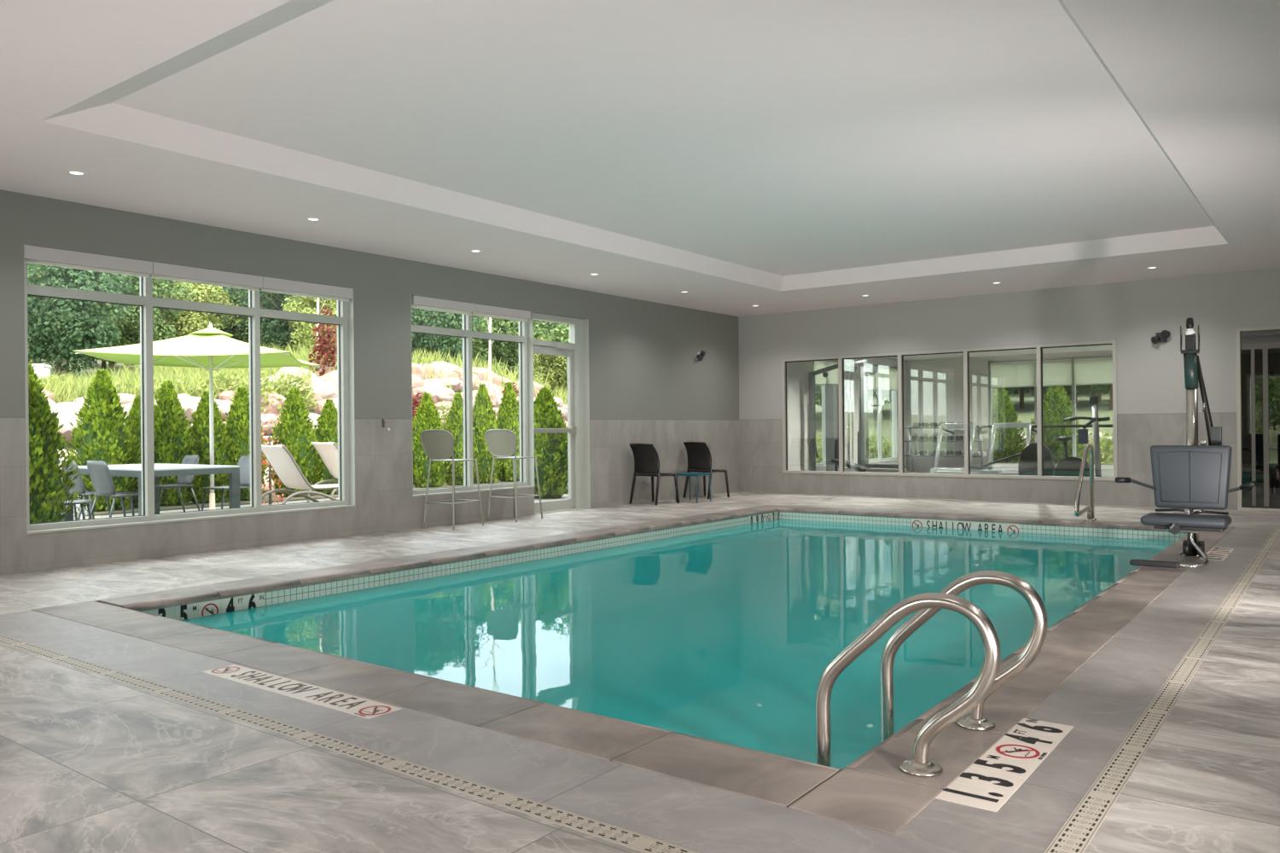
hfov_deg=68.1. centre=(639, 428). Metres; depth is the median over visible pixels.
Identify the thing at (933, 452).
dumbbell
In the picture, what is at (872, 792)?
pool coping
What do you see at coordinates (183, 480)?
patio chair
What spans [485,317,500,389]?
bare sapling
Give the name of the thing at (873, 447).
shrub
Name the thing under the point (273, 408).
boulder
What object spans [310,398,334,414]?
boulder
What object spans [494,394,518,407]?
boulder
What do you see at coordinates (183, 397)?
boulder
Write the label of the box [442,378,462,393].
boulder
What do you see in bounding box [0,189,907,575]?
wall
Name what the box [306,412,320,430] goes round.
boulder
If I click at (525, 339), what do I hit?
window
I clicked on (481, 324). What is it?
broadleaf tree
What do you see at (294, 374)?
boulder
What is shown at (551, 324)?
broadleaf tree
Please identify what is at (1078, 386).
broadleaf tree
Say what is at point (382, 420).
wall hook
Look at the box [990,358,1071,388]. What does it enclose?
roller shade
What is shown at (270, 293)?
broadleaf tree
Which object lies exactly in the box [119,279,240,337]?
broadleaf tree
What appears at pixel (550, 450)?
arborvitae
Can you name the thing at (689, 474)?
side table
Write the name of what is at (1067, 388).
broadleaf tree
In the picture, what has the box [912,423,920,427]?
dumbbell
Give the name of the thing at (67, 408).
boulder
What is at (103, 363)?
broadleaf tree
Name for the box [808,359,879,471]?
cable machine
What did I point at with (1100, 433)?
boulder
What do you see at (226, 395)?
boulder
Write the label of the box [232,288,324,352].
broadleaf tree
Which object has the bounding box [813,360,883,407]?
broadleaf tree
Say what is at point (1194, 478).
lift
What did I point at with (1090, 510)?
stair rail
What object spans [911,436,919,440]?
dumbbell
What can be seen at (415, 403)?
shrub
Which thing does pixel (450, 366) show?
boulder
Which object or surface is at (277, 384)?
shrub
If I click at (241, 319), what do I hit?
broadleaf tree
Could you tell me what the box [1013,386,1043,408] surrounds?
broadleaf tree
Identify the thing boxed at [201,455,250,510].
patio chair
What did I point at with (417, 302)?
roller shade
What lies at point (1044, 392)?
broadleaf tree
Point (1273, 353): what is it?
wall
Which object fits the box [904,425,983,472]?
dumbbell rack
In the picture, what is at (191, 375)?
grass
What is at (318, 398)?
boulder
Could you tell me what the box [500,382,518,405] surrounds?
shrub
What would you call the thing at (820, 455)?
shrub
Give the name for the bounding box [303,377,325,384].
boulder
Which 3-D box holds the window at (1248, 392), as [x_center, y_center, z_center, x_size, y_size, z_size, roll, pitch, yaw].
[12.388,-0.157,17.052,2.450,1.720,0.170,-1,0,37]
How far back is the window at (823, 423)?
20.05 m
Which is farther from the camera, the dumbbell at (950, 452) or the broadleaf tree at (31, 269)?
the broadleaf tree at (31, 269)
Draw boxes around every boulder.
[41,389,56,402]
[46,398,56,406]
[50,401,90,416]
[56,414,82,443]
[58,450,76,469]
[70,396,122,405]
[116,393,134,404]
[122,402,132,415]
[155,393,195,405]
[180,400,198,422]
[192,397,231,421]
[217,390,235,401]
[261,376,303,389]
[261,392,285,414]
[261,413,280,435]
[261,436,278,445]
[261,482,273,494]
[262,472,273,482]
[274,366,319,378]
[284,371,304,378]
[299,384,322,408]
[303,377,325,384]
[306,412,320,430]
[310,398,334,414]
[311,363,336,376]
[312,381,337,399]
[319,369,337,384]
[333,397,337,413]
[412,362,428,379]
[412,373,424,389]
[412,386,438,402]
[419,363,459,378]
[424,378,448,388]
[429,386,454,401]
[430,361,462,377]
[434,401,452,410]
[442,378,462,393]
[459,376,481,390]
[472,366,502,386]
[472,389,497,407]
[477,380,502,395]
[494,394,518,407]
[498,375,512,386]
[533,381,543,397]
[533,396,564,407]
[557,407,567,420]
[1088,431,1111,442]
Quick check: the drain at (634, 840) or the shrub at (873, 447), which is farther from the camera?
the shrub at (873, 447)
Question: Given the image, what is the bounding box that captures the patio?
[60,483,568,521]
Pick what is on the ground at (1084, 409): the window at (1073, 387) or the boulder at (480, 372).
the boulder at (480, 372)
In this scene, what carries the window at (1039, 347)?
in the wall at (1151, 390)
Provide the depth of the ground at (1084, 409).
34.80 m
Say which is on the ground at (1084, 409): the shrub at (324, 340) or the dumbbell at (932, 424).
the shrub at (324, 340)
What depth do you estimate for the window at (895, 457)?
22.43 m
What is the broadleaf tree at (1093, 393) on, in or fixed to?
on the ground at (1084, 409)
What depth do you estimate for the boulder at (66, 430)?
16.52 m
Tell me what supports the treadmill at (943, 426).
on the floor
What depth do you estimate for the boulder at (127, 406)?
17.93 m
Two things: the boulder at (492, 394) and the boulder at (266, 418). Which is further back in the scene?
the boulder at (492, 394)
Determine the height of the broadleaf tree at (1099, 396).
8.646 m
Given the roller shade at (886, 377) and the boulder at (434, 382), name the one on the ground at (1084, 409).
the boulder at (434, 382)
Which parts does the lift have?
armrest, lock knob, seat, plate, lift knob, backrest, anchor plate, armrest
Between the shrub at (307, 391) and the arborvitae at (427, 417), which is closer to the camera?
the arborvitae at (427, 417)
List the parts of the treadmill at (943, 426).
motor, handrail, handrail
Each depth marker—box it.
[141,592,264,620]
[748,512,779,523]
[935,718,1074,812]
[1199,547,1233,560]
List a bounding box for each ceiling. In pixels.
[0,0,1279,316]
[884,329,1279,360]
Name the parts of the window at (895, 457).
sill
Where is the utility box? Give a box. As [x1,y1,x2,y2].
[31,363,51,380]
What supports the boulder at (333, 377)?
on the ground at (1084, 409)
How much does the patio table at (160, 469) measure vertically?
0.739 m
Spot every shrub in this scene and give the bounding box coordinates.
[37,373,84,395]
[75,380,140,398]
[139,376,197,400]
[192,368,248,400]
[230,369,289,412]
[270,373,317,408]
[308,306,337,376]
[412,392,436,421]
[436,401,452,430]
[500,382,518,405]
[815,432,822,463]
[868,432,891,459]
[868,438,891,459]
[1076,430,1113,465]
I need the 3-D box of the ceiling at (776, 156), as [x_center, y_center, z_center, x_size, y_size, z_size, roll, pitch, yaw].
[0.857,-2.192,6.693,11.432,0.350,18.161,-1,0,37]
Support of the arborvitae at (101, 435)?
on the mulch bed at (265, 499)
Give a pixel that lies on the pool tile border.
(325, 589)
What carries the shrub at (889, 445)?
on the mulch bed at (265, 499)
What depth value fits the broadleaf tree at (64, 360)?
34.34 m
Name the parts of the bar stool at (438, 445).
leg, panel, frame, leg, seat, leg, leg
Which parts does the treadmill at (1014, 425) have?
handrail, motor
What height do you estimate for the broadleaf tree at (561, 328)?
6.518 m
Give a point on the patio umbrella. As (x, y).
(210, 347)
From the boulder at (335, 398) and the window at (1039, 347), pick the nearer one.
the window at (1039, 347)
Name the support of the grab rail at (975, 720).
attached to the pool coping
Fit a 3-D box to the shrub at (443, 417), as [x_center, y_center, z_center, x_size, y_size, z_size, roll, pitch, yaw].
[-4.662,-0.081,23.521,1.185,1.334,1.184,-1,0,-15]
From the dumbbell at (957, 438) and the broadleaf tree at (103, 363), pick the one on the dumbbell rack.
the dumbbell at (957, 438)
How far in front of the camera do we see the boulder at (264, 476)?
17.83 m
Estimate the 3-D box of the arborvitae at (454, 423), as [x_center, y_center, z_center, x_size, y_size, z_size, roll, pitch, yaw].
[-3.747,0.196,19.654,0.872,1.946,0.868,-1,0,30]
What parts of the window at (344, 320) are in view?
sill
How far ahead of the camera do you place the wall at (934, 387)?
22.89 m
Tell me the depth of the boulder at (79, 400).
18.21 m
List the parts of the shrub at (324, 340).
stem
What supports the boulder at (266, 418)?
on the ground at (1084, 409)
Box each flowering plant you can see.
[73,504,92,520]
[261,401,284,505]
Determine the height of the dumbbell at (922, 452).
0.104 m
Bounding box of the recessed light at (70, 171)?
[65,169,87,175]
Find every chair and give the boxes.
[60,459,126,520]
[64,499,92,519]
[66,489,94,520]
[87,460,138,519]
[154,454,200,513]
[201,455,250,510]
[629,443,679,506]
[683,442,729,499]
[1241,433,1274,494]
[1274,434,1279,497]
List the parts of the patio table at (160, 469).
leg, leg, leg, leg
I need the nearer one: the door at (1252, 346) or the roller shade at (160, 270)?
the roller shade at (160, 270)
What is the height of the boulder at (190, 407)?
0.656 m
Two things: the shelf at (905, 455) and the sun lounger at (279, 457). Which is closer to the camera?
the sun lounger at (279, 457)
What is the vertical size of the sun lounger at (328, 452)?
1.001 m
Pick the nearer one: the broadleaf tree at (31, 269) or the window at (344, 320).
the window at (344, 320)
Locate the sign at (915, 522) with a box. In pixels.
[911,518,1019,532]
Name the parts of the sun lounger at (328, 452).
rail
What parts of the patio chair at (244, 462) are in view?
leg, leg, seat, backrest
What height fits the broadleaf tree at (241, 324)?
6.419 m
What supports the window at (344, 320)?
in the wall at (648, 385)
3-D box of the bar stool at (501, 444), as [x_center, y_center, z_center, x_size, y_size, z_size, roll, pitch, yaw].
[-1.613,0.581,12.100,0.507,1.164,0.608,-1,0,32]
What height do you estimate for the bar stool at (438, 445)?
1.164 m
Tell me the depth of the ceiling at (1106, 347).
21.02 m
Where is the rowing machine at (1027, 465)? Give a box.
[936,442,1055,476]
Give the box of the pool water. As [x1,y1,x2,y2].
[180,518,1175,769]
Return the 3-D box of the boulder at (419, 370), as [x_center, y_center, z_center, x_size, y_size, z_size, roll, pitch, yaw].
[-6.463,-1.474,26.265,1.126,0.753,0.878,-1,0,-20]
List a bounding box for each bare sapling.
[315,297,325,345]
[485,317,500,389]
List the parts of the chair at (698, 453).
leg, backrest, frame, leg, seat, seat frame, leg, leg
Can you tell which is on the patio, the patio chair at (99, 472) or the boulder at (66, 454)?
the patio chair at (99, 472)
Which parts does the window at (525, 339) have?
sill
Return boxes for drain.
[0,634,700,852]
[1043,529,1279,852]
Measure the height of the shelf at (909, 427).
0.030 m
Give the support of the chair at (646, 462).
on the floor at (90, 763)
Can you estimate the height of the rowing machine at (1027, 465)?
0.860 m
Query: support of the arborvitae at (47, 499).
on the patio
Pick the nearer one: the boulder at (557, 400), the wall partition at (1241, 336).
the wall partition at (1241, 336)
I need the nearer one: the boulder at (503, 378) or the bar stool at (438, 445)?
the bar stool at (438, 445)
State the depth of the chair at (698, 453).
15.48 m
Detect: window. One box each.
[23,244,355,534]
[410,295,534,497]
[781,340,1117,481]
[815,360,837,467]
[865,363,898,463]
[975,355,1113,468]
[1246,373,1279,467]
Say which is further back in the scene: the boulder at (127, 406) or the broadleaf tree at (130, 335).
the broadleaf tree at (130, 335)
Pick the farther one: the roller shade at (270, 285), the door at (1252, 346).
the door at (1252, 346)
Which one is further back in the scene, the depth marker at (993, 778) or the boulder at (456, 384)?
the boulder at (456, 384)
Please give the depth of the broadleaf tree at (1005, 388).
33.52 m
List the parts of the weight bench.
backrest, bench frame, seat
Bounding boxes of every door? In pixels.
[532,313,590,514]
[1235,325,1279,511]
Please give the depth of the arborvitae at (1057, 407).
22.94 m
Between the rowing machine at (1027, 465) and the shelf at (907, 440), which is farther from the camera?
the shelf at (907, 440)
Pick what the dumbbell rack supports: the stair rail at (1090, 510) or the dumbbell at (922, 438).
the dumbbell at (922, 438)
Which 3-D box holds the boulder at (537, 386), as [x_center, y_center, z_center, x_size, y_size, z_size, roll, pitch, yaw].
[-3.405,-1.084,29.447,1.034,0.865,1.283,-1,0,18]
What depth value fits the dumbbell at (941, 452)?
22.47 m
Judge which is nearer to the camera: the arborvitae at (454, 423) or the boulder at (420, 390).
the arborvitae at (454, 423)
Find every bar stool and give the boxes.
[420,429,483,529]
[484,429,542,522]
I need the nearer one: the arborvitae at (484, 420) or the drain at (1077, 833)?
the drain at (1077, 833)
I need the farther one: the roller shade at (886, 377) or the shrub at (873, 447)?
the shrub at (873, 447)
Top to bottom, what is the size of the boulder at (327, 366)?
0.866 m
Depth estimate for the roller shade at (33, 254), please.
8.29 m
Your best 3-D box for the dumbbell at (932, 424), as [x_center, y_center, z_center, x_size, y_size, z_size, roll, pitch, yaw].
[7.031,-0.097,22.666,0.120,0.104,0.260,-1,0,37]
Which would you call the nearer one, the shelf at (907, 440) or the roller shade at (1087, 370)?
the roller shade at (1087, 370)
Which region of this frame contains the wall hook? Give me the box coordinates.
[381,418,385,427]
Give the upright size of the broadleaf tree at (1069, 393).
7.046 m
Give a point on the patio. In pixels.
(564, 497)
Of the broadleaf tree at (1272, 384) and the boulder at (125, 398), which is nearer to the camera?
the boulder at (125, 398)
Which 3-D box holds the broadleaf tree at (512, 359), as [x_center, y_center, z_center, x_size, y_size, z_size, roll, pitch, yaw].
[-6.043,-3.777,47.109,5.762,6.298,4.520,-1,0,44]
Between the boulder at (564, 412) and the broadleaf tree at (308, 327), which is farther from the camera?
the broadleaf tree at (308, 327)
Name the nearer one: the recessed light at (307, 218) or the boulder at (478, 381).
the recessed light at (307, 218)
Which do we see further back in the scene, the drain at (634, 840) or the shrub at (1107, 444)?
the shrub at (1107, 444)
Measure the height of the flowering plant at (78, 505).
0.411 m
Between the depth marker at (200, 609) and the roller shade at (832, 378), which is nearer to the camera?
the depth marker at (200, 609)
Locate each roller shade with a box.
[24,244,152,277]
[151,261,262,290]
[260,276,352,302]
[411,295,475,315]
[472,303,530,322]
[814,360,837,385]
[865,364,897,390]
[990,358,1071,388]
[1074,356,1112,385]
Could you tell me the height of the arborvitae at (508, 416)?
2.215 m
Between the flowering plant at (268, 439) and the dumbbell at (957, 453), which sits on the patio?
the flowering plant at (268, 439)
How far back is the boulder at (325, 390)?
22.31 m
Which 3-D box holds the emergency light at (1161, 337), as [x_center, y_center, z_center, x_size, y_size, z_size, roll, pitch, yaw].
[7.149,-1.261,13.000,0.239,0.186,0.130,-1,0,37]
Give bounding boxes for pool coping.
[31,505,1234,835]
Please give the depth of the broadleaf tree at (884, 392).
34.83 m
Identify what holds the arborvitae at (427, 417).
on the mulch bed at (265, 499)
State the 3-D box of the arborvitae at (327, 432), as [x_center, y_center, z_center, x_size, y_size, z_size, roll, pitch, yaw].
[-5.613,0.315,17.177,0.864,1.747,0.846,-1,0,-4]
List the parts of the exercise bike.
seat, seat post, bike frame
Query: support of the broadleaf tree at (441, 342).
on the ground at (1084, 409)
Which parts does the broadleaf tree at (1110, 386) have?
crown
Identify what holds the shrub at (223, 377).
on the ground at (1084, 409)
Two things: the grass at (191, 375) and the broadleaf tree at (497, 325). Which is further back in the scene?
the broadleaf tree at (497, 325)
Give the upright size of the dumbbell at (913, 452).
0.104 m
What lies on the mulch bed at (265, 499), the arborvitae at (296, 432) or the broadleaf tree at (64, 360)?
the arborvitae at (296, 432)
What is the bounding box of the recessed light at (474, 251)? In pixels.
[469,250,482,252]
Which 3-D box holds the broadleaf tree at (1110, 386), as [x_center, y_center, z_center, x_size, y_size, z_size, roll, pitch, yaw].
[16.100,-2.530,32.377,3.169,4.093,3.207,-1,0,28]
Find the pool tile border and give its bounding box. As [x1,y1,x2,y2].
[264,512,1186,605]
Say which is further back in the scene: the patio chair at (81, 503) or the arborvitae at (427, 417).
the arborvitae at (427, 417)
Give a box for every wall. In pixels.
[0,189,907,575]
[738,267,1279,510]
[905,349,1113,477]
[1241,334,1279,485]
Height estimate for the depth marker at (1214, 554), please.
0.007 m
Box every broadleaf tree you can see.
[27,263,123,377]
[27,263,139,379]
[28,268,44,363]
[59,271,197,372]
[82,278,127,374]
[101,359,105,369]
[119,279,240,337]
[126,281,240,341]
[207,287,308,349]
[212,286,248,342]
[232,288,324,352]
[246,292,313,354]
[280,295,337,356]
[411,308,484,363]
[411,308,488,360]
[459,315,518,374]
[473,318,554,380]
[509,320,567,392]
[517,331,569,401]
[541,322,569,366]
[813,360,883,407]
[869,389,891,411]
[872,389,891,403]
[992,387,1020,397]
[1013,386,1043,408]
[1015,386,1047,396]
[1030,384,1089,392]
[1061,385,1097,407]
[1066,391,1071,404]
[1070,385,1110,396]
[1084,384,1112,410]
[1095,390,1101,402]
[1250,377,1279,433]
[1254,377,1279,430]
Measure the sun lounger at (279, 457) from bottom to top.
1.001 m
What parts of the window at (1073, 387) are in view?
wall rail, sill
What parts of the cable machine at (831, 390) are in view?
rope handle, guide rod, stirrup handle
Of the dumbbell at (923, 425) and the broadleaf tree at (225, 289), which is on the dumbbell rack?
the dumbbell at (923, 425)
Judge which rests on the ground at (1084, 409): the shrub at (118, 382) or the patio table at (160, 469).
the shrub at (118, 382)
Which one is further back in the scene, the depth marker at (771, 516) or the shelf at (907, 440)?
the shelf at (907, 440)
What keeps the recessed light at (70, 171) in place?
in the ceiling at (776, 156)
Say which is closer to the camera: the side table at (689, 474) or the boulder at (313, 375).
the side table at (689, 474)
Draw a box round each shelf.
[904,426,983,429]
[904,440,983,442]
[904,454,982,457]
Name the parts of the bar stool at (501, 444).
leg, panel, frame, leg, seat, leg, leg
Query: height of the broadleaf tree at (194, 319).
4.144 m
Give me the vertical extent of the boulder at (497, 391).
0.611 m
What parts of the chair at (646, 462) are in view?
leg, backrest, frame, leg, seat, seat frame, leg, leg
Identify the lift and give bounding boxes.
[1114,317,1256,568]
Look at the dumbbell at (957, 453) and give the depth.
22.10 m
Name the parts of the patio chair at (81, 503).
seat, leg, leg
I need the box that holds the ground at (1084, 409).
[30,354,1279,467]
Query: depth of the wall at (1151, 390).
13.90 m
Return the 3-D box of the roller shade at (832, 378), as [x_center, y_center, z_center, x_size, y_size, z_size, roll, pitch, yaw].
[3.953,-1.191,20.030,0.056,0.560,1.200,-1,0,37]
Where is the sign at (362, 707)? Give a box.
[201,664,402,719]
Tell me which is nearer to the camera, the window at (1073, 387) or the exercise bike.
the exercise bike
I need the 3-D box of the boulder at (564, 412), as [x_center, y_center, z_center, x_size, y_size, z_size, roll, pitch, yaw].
[-2.525,-0.365,28.327,0.804,0.537,0.836,-1,0,-21]
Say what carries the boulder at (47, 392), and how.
on the ground at (1084, 409)
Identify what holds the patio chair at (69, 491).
on the patio
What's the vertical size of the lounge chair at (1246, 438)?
0.981 m
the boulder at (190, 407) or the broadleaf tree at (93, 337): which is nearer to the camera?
the boulder at (190, 407)
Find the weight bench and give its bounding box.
[831,458,907,472]
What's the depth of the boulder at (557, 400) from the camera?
28.50 m
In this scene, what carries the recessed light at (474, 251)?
in the ceiling at (776, 156)
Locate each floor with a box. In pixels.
[0,491,1279,852]
[1242,484,1279,511]
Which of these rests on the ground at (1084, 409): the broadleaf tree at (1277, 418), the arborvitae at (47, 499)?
the broadleaf tree at (1277, 418)
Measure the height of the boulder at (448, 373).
0.908 m
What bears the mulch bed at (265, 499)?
on the ground at (1084, 409)
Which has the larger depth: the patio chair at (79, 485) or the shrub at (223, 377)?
the shrub at (223, 377)
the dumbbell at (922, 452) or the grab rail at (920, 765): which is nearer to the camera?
the grab rail at (920, 765)
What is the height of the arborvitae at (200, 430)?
1.831 m
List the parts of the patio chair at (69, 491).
leg, seat, leg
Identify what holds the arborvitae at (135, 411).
on the mulch bed at (265, 499)
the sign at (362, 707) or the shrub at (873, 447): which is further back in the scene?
the shrub at (873, 447)
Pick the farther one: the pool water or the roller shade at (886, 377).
the roller shade at (886, 377)
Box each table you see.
[61,463,240,521]
[675,472,711,503]
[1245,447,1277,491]
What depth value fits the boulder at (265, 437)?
19.35 m
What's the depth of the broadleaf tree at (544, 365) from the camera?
39.13 m
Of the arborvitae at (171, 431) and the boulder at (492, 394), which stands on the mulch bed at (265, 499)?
the arborvitae at (171, 431)
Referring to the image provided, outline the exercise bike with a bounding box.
[1054,396,1110,477]
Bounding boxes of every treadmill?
[930,423,984,473]
[987,422,1036,472]
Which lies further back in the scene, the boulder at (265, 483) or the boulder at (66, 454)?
the boulder at (265, 483)
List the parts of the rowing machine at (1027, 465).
slide rail, seat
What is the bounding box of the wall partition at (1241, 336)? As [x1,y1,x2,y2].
[1240,336,1250,469]
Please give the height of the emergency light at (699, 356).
0.186 m
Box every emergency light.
[695,350,706,360]
[1151,330,1170,343]
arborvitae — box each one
[28,360,78,523]
[66,368,141,511]
[124,395,155,507]
[153,379,200,506]
[186,390,238,503]
[224,386,268,500]
[267,386,323,497]
[312,398,337,494]
[412,392,452,488]
[442,392,479,485]
[472,383,502,483]
[495,381,519,482]
[512,386,568,498]
[992,388,1026,464]
[1029,385,1084,464]
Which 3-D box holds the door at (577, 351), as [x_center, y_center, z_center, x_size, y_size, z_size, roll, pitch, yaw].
[-1.155,-0.218,13.322,0.254,2.750,1.172,-1,0,37]
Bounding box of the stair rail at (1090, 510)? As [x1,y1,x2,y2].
[1074,443,1096,521]
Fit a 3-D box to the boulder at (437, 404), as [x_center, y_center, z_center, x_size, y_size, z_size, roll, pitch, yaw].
[-5.160,-0.456,25.150,0.852,0.546,0.676,-1,0,40]
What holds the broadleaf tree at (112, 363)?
on the ground at (1084, 409)
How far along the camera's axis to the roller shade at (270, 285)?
10.04 m
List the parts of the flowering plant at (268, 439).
stem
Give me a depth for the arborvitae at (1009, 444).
23.54 m
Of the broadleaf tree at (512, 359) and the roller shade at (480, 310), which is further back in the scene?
the broadleaf tree at (512, 359)
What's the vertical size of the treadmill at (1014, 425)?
1.170 m
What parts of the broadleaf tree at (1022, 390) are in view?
crown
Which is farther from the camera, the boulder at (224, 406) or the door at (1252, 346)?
the boulder at (224, 406)
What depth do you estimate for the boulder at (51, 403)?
17.58 m
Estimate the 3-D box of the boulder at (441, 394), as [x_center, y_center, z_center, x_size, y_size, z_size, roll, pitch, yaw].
[-5.444,-0.829,25.495,0.952,0.623,1.122,-1,0,15]
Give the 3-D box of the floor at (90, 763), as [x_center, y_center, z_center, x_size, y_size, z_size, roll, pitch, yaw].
[0.808,1.201,6.754,11.232,0.120,17.761,-1,0,37]
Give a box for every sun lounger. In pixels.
[261,444,338,504]
[307,442,337,501]
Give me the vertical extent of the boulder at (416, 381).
0.742 m
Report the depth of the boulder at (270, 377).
22.08 m
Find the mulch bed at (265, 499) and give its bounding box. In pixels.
[73,473,568,517]
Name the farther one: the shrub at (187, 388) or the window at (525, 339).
the shrub at (187, 388)
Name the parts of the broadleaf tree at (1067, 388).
crown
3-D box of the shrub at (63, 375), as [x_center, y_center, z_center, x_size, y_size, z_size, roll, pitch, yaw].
[-12.601,-0.744,20.419,1.425,0.839,1.427,-1,0,37]
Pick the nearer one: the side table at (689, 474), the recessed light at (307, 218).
the recessed light at (307, 218)
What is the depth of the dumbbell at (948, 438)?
22.27 m
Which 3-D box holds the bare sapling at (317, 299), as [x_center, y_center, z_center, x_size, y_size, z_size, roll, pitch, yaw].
[-9.709,-3.978,28.377,0.964,4.801,0.937,-1,0,-37]
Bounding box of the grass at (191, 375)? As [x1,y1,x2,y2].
[34,342,567,405]
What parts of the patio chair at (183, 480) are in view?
leg, seat, leg, backrest, leg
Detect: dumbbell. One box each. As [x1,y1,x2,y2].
[910,450,919,455]
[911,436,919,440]
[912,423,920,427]
[919,436,928,440]
[919,450,927,455]
[920,423,929,427]
[927,450,936,455]
[928,436,936,440]
[929,422,937,427]
[939,450,944,455]
[945,450,954,455]
[946,436,954,440]
[954,436,963,440]
[954,450,962,455]
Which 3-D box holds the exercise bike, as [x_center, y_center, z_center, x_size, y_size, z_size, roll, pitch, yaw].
[7.143,0.281,15.271,0.930,1.600,0.500,-1,0,37]
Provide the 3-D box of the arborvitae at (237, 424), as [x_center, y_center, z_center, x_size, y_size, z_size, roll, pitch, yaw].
[-6.646,0.237,15.802,0.897,1.920,0.904,-1,0,-18]
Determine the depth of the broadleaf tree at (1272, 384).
24.66 m
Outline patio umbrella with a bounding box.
[72,323,320,510]
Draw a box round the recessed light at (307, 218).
[305,217,320,221]
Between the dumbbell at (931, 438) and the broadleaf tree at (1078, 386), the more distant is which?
the broadleaf tree at (1078, 386)
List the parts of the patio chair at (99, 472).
leg, backrest, leg, seat, leg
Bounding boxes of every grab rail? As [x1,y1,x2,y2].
[815,593,1000,777]
[880,570,1047,742]
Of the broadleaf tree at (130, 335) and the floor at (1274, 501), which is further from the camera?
the broadleaf tree at (130, 335)
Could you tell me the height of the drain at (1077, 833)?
0.052 m
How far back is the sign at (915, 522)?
11.88 m
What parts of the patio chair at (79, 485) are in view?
backrest, leg, seat, leg, leg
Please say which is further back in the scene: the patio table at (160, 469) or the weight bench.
the weight bench

